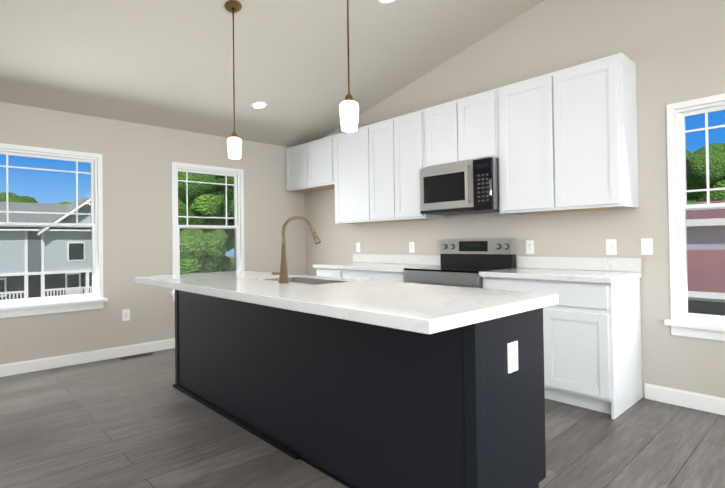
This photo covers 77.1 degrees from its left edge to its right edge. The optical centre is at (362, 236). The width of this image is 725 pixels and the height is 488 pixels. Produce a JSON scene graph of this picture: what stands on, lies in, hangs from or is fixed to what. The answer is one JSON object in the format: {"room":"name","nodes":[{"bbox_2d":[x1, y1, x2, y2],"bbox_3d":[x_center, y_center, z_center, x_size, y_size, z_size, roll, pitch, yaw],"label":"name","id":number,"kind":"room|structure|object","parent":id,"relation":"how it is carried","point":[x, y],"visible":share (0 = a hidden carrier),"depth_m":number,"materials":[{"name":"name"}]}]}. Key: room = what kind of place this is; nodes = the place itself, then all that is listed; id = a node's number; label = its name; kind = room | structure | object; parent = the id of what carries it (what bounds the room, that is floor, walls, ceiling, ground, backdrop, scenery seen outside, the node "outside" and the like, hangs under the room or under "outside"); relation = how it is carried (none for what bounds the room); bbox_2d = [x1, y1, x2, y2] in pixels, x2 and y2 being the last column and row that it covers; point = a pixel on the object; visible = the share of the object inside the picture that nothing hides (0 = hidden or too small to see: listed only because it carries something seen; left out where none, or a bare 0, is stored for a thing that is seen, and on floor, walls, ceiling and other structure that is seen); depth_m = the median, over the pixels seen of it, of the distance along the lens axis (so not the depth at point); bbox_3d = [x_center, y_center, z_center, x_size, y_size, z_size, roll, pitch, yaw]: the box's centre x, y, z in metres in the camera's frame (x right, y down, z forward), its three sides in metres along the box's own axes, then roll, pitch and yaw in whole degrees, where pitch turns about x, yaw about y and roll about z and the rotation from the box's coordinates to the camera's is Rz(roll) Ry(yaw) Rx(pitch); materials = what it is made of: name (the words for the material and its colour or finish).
{"room":"kitchen","nodes":[
{"label":"kitchen","id":0,"kind":"room"},
{"bbox_2d":[0,102,305,364],"bbox_3d":[-3.405,-0.107,4.049,6.960,2.720,0.160,0,-1,-43],"label":"wall","id":1,"kind":"structure","parent":0,"point":[137,159],"depth_m":4.86,"materials":[{"name":"paint"}]},
{"bbox_2d":[0,143,107,317],"bbox_3d":[-3.019,-0.058,4.318,1.034,1.568,0.150,0,-1,-43],"label":"window","id":2,"kind":"structure","parent":1,"relation":"in","point":[48,304],"depth_m":4.42,"materials":[{"name":"plastic"}]},
{"bbox_2d":[0,338,174,376],"bbox_3d":[-3.268,1.196,4.023,6.796,0.110,0.014,0,-1,-43],"label":"baseboard","id":3,"kind":"structure","parent":1,"relation":"attached to","point":[16,368],"depth_m":4.49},
{"bbox_2d":[122,309,129,320],"bbox_3d":[-2.480,0.819,4.770,0.073,0.118,0.008,0,-1,-43],"label":"outlet","id":4,"kind":"object","parent":1,"relation":"attached to","point":[125,314],"visible":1,"depth_m":4.76,"materials":[{"name":"plastic"}]},
{"bbox_2d":[170,162,244,300],"bbox_3d":[-1.831,-0.062,5.426,0.944,1.568,0.150,0,-1,-43],"label":"window","id":5,"kind":"structure","parent":1,"relation":"in","point":[238,195],"depth_m":5.45,"materials":[{"name":"plastic"}]},
{"bbox_2d":[0,0,543,146],"bbox_3d":[-0.524,-2.191,1.069,7.120,1.867,8.520,0,-1,-43],"label":"ceiling","id":6,"kind":"structure","parent":0,"point":[164,63],"depth_m":3.97,"materials":[{"name":"paint"}]},
{"bbox_2d":[224,0,241,158],"bbox_3d":[-0.943,-1.144,3.332,0.124,1.133,0.123,0,-1,-43],"label":"pendant light","id":7,"kind":"object","parent":6,"relation":"hanging from","point":[234,143],"visible":1,"depth_m":3.31,"materials":[{"name":"white glass"}]},
{"bbox_2d":[250,101,267,108],"bbox_3d":[-1.112,-1.417,4.893,0.184,0.044,0.181,0,-1,-43],"label":"recessed light","id":8,"kind":"object","parent":6,"relation":"in","point":[259,105],"visible":1,"depth_m":4.89,"materials":[{"name":"white plastic"}]},
{"bbox_2d":[339,0,358,131],"bbox_3d":[-0.078,-1.278,2.404,0.124,1.430,0.123,0,-1,-43],"label":"pendant light","id":9,"kind":"object","parent":6,"relation":"hanging from","point":[349,109],"visible":1,"depth_m":2.37,"materials":[{"name":"white glass"}]},
{"bbox_2d":[377,0,396,3],"bbox_3d":[0.199,-1.847,3.489,0.184,0.044,0.181,0,-1,-43],"label":"recessed light","id":10,"kind":"object","parent":6,"relation":"in","point":[386,1],"visible":1,"depth_m":3.54,"materials":[{"name":"white plastic"}]},
{"bbox_2d":[0,348,724,487],"bbox_3d":[-0.477,1.239,1.030,7.120,0.120,8.520,0,-1,-43],"label":"floor","id":11,"kind":"structure","parent":0,"point":[140,422],"depth_m":2.65,"materials":[{"name":"grey wood"}]},
{"bbox_2d":[119,353,152,359],"bbox_3d":[-2.365,1.244,4.749,0.310,0.004,0.105,0,-1,-43],"label":"floor vent","id":12,"kind":"object","parent":11,"relation":"in","point":[133,356],"visible":1,"depth_m":4.73,"materials":[{"name":"grey metal"}]},
{"bbox_2d":[317,270,340,277],"bbox_3d":[-0.156,0.784,5.223,0.602,0.875,0.457,0,-1,-43],"label":"base cabinet","id":13,"kind":"object","parent":11,"relation":"on","point":[325,273],"depth_m":5.00,"materials":[{"name":"white wood"}]},
{"bbox_2d":[341,270,368,279],"bbox_3d":[0.183,0.775,4.860,0.602,0.875,0.537,0,-1,-43],"label":"base cabinet","id":14,"kind":"object","parent":11,"relation":"on","point":[352,274],"depth_m":4.71,"materials":[{"name":"white wood"}]},
{"bbox_2d":[173,290,545,487],"bbox_3d":[-0.363,0.764,2.874,0.597,0.867,2.866,0,-1,-43],"label":"kitchen island","id":15,"kind":"object","parent":11,"relation":"on","point":[350,404],"visible":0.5,"depth_m":2.03,"materials":[{"name":"wood"}]},
{"bbox_2d":[135,271,558,333],"bbox_3d":[-0.448,0.307,2.802,0.925,0.046,2.920,0,-1,-43],"label":"island countertop","id":16,"kind":"structure","parent":15,"relation":"on","point":[423,308],"depth_m":2.02,"materials":[{"name":"white stone"}]},
{"bbox_2d":[272,216,320,282],"bbox_3d":[-0.408,0.076,2.813,0.240,0.414,0.216,0,-1,-43],"label":"faucet","id":17,"kind":"object","parent":16,"relation":"on","point":[283,276],"visible":1,"depth_m":2.80,"materials":[{"name":"brown metal"}]},
{"bbox_2d":[260,277,351,284],"bbox_3d":[-0.385,0.393,2.981,0.284,0.217,0.644,0,-1,-43],"label":"sink","id":18,"kind":"object","parent":16,"relation":"in","point":[311,281],"visible":0.25,"depth_m":3.11,"materials":[{"name":"silver metal"}]},
{"bbox_2d":[507,341,517,372],"bbox_3d":[0.606,0.483,1.830,0.073,0.118,0.008,0,-1,-43],"label":"outlet","id":19,"kind":"object","parent":15,"relation":"attached to","point":[512,350],"visible":1,"depth_m":1.82,"materials":[{"name":"plastic"}]},
{"bbox_2d":[369,270,404,282],"bbox_3d":[0.469,0.768,4.553,0.602,0.875,0.457,0,-1,-43],"label":"base cabinet","id":20,"kind":"object","parent":11,"relation":"on","point":[379,275],"depth_m":4.39,"materials":[{"name":"white wood"}]},
{"bbox_2d":[313,262,426,273],"bbox_3d":[0.136,0.319,4.889,0.628,0.038,1.386,0,-1,-43],"label":"countertop","id":21,"kind":"structure","parent":20,"relation":"on","point":[389,267],"depth_m":4.79,"materials":[{"name":"white stone"}]},
{"bbox_2d":[403,238,515,287],"bbox_3d":[0.844,0.606,4.053,0.682,1.178,0.774,0,-1,-43],"label":"range","id":22,"kind":"object","parent":11,"relation":"on","point":[464,262],"visible":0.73,"depth_m":4.07,"materials":[{"name":"silver metal"}]},
{"bbox_2d":[479,256,642,418],"bbox_3d":[1.483,0.671,3.446,0.629,1.016,0.966,0,-1,-43],"label":"base cabinet","id":23,"kind":"object","parent":11,"relation":"on","point":[592,340],"visible":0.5,"depth_m":3.12,"materials":[{"name":"white wood"}]},
{"bbox_2d":[305,0,724,397],"bbox_3d":[2.037,-1.046,3.428,0.160,4.434,8.520,0,-1,-43],"label":"wall","id":24,"kind":"structure","parent":0,"point":[673,51],"depth_m":3.50,"materials":[{"name":"paint"}]},
{"bbox_2d":[286,135,334,192],"bbox_3d":[-0.583,-0.916,5.881,0.323,0.583,1.025,0,-1,-43],"label":"upper cabinet","id":25,"kind":"object","parent":24,"relation":"attached to","point":[309,166],"visible":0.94,"depth_m":5.74,"materials":[{"name":"white wood"}]},
{"bbox_2d":[334,127,361,223],"bbox_3d":[0.001,-0.693,5.256,0.324,1.059,0.677,0,-1,-43],"label":"upper cabinet","id":26,"kind":"object","parent":24,"relation":"attached to","point":[347,145],"depth_m":5.21,"materials":[{"name":"white wood"}]},
{"bbox_2d":[356,243,360,251],"bbox_3d":[-0.050,0.127,5.545,0.008,0.118,0.073,0,-1,-43],"label":"outlet","id":27,"kind":"object","parent":24,"relation":"attached to","point":[358,247],"visible":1,"depth_m":5.54,"materials":[{"name":"plastic"}]},
{"bbox_2d":[362,120,397,223],"bbox_3d":[0.314,-0.701,4.920,0.324,1.059,0.503,0,-1,-43],"label":"upper cabinet","id":28,"kind":"object","parent":24,"relation":"attached to","point":[378,166],"depth_m":4.89,"materials":[{"name":"white wood"}]},
{"bbox_2d":[353,254,440,265],"bbox_3d":[0.358,0.248,5.098,0.020,0.102,1.386,0,-1,-43],"label":"backsplash","id":29,"kind":"structure","parent":24,"relation":"attached to","point":[414,260],"depth_m":4.99,"materials":[{"name":"white stone"}]},
{"bbox_2d":[409,242,414,252],"bbox_3d":[0.535,0.112,4.917,0.008,0.118,0.073,0,-1,-43],"label":"outlet","id":30,"kind":"object","parent":24,"relation":"attached to","point":[411,247],"visible":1,"depth_m":4.91,"materials":[{"name":"plastic"}]},
{"bbox_2d":[386,109,444,220],"bbox_3d":[0.552,-0.708,4.664,0.324,1.059,0.455,0,-1,-43],"label":"upper cabinet","id":31,"kind":"object","parent":24,"relation":"attached to","point":[405,134],"depth_m":4.58,"materials":[{"name":"white wood"}]},
{"bbox_2d":[424,88,498,167],"bbox_3d":[0.973,-0.954,4.211,0.323,0.587,0.789,0,-1,-43],"label":"upper cabinet","id":32,"kind":"object","parent":24,"relation":"attached to","point":[462,130],"visible":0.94,"depth_m":4.06,"materials":[{"name":"white wood"}]},
{"bbox_2d":[420,157,499,214],"bbox_3d":[0.938,-0.439,4.166,0.438,0.432,0.766,0,-1,-43],"label":"microwave","id":33,"kind":"object","parent":32,"relation":"attached to","point":[469,187],"visible":0.94,"depth_m":4.00,"materials":[{"name":"silver metal"}]},
{"bbox_2d":[526,240,533,253],"bbox_3d":[1.450,0.088,3.935,0.008,0.118,0.073,0,-1,-43],"label":"outlet","id":34,"kind":"object","parent":24,"relation":"attached to","point":[529,246],"visible":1,"depth_m":3.93,"materials":[{"name":"plastic"}]},
{"bbox_2d":[497,53,638,214],"bbox_3d":[1.571,-0.733,3.571,0.323,1.059,0.954,0,-1,-43],"label":"upper cabinet","id":35,"kind":"object","parent":24,"relation":"attached to","point":[567,139],"visible":1,"depth_m":3.37,"materials":[{"name":"white wood"}]},
{"bbox_2d":[606,239,616,254],"bbox_3d":[1.893,0.076,3.459,0.008,0.118,0.073,0,-1,-43],"label":"outlet","id":36,"kind":"object","parent":24,"relation":"attached to","point":[611,246],"visible":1,"depth_m":3.46,"materials":[{"name":"plastic"}]},
{"bbox_2d":[641,238,652,254],"bbox_3d":[2.054,0.069,3.284,0.010,0.118,0.073,0,-1,-43],"label":"light switch","id":37,"kind":"object","parent":24,"relation":"attached to","point":[646,246],"visible":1,"depth_m":3.28,"materials":[{"name":"plastic"}]},
{"bbox_2d":[645,383,724,415],"bbox_3d":[2.008,1.116,3.336,0.014,0.110,8.178,0,-1,-43],"label":"baseboard","id":38,"kind":"structure","parent":24,"relation":"attached to","point":[701,402],"depth_m":3.11,"materials":[{"name":"white wood"}]},
{"bbox_2d":[664,93,724,340],"bbox_3d":[2.497,-0.131,2.843,0.150,1.608,1.034,0,-1,-43],"label":"window","id":39,"kind":"structure","parent":24,"relation":"in","point":[678,235],"depth_m":3.14,"materials":[{"name":"plastic"}]},
{"label":"outside","id":40,"kind":"structure","parent":0,"visible":0},
{"bbox_3d":[0.256,4.700,34.576,280.000,0.300,280.000,0,-1,-43],"label":"ground","id":41,"kind":"structure","parent":40,"visible":0},
{"bbox_2d":[0,192,37,202],"bbox_3d":[-43.094,0.000,54.539,10.747,10.743,9.753,0,-1,-43],"label":"tree","id":42,"kind":"object","parent":41,"relation":"on","point":[13,197],"depth_m":53.00,"materials":[{"name":"green plant"}]},
{"bbox_2d":[0,196,91,299],"bbox_3d":[-28.098,1.083,28.687,23.300,7.578,11.090,0,-1,-43],"label":"house","id":43,"kind":"structure","parent":41,"relation":"on","point":[32,207],"depth_m":29.73,"materials":[{"name":"grey"}]},
{"bbox_2d":[178,172,233,236],"bbox_3d":[-10.312,-0.365,29.006,7.008,9.993,6.465,0,-1,-43],"label":"tree","id":44,"kind":"object","parent":41,"relation":"on","point":[197,192],"depth_m":26.95,"materials":[{"name":"green plant"}]},
{"bbox_2d":[179,228,234,273],"bbox_3d":[-9.188,1.985,25.160,4.659,5.175,3.947,0,-1,-43],"label":"tree","id":45,"kind":"object","parent":41,"relation":"on","point":[204,240],"depth_m":24.07,"materials":[{"name":"green plant"}]},
{"bbox_2d":[189,186,233,218],"bbox_3d":[-10.693,-1.426,30.962,9.296,12.169,9.094,0,-1,-43],"label":"tree","id":46,"kind":"object","parent":41,"relation":"on","point":[196,205],"depth_m":26.71,"materials":[{"name":"green plant"}]},
{"bbox_2d":[226,235,233,251],"bbox_3d":[-22.890,-0.013,68.235,10.428,10.526,9.297,0,-1,-43],"label":"tree","id":47,"kind":"object","parent":41,"relation":"on","point":[230,246],"depth_m":68.03,"materials":[{"name":"green plant"}]},
{"bbox_2d":[686,200,724,315],"bbox_3d":[16.112,1.260,14.574,12.860,5.690,17.800,0,-1,-43],"label":"house","id":48,"kind":"structure","parent":41,"relation":"on","point":[708,307],"depth_m":14.99,"materials":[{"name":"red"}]},
{"bbox_2d":[686,143,724,202],"bbox_3d":[22.182,-0.862,28.926,7.608,10.092,7.638,0,-1,-43],"label":"tree","id":49,"kind":"object","parent":41,"relation":"on","point":[716,163],"depth_m":26.94,"materials":[{"name":"green plant"}]}
]}

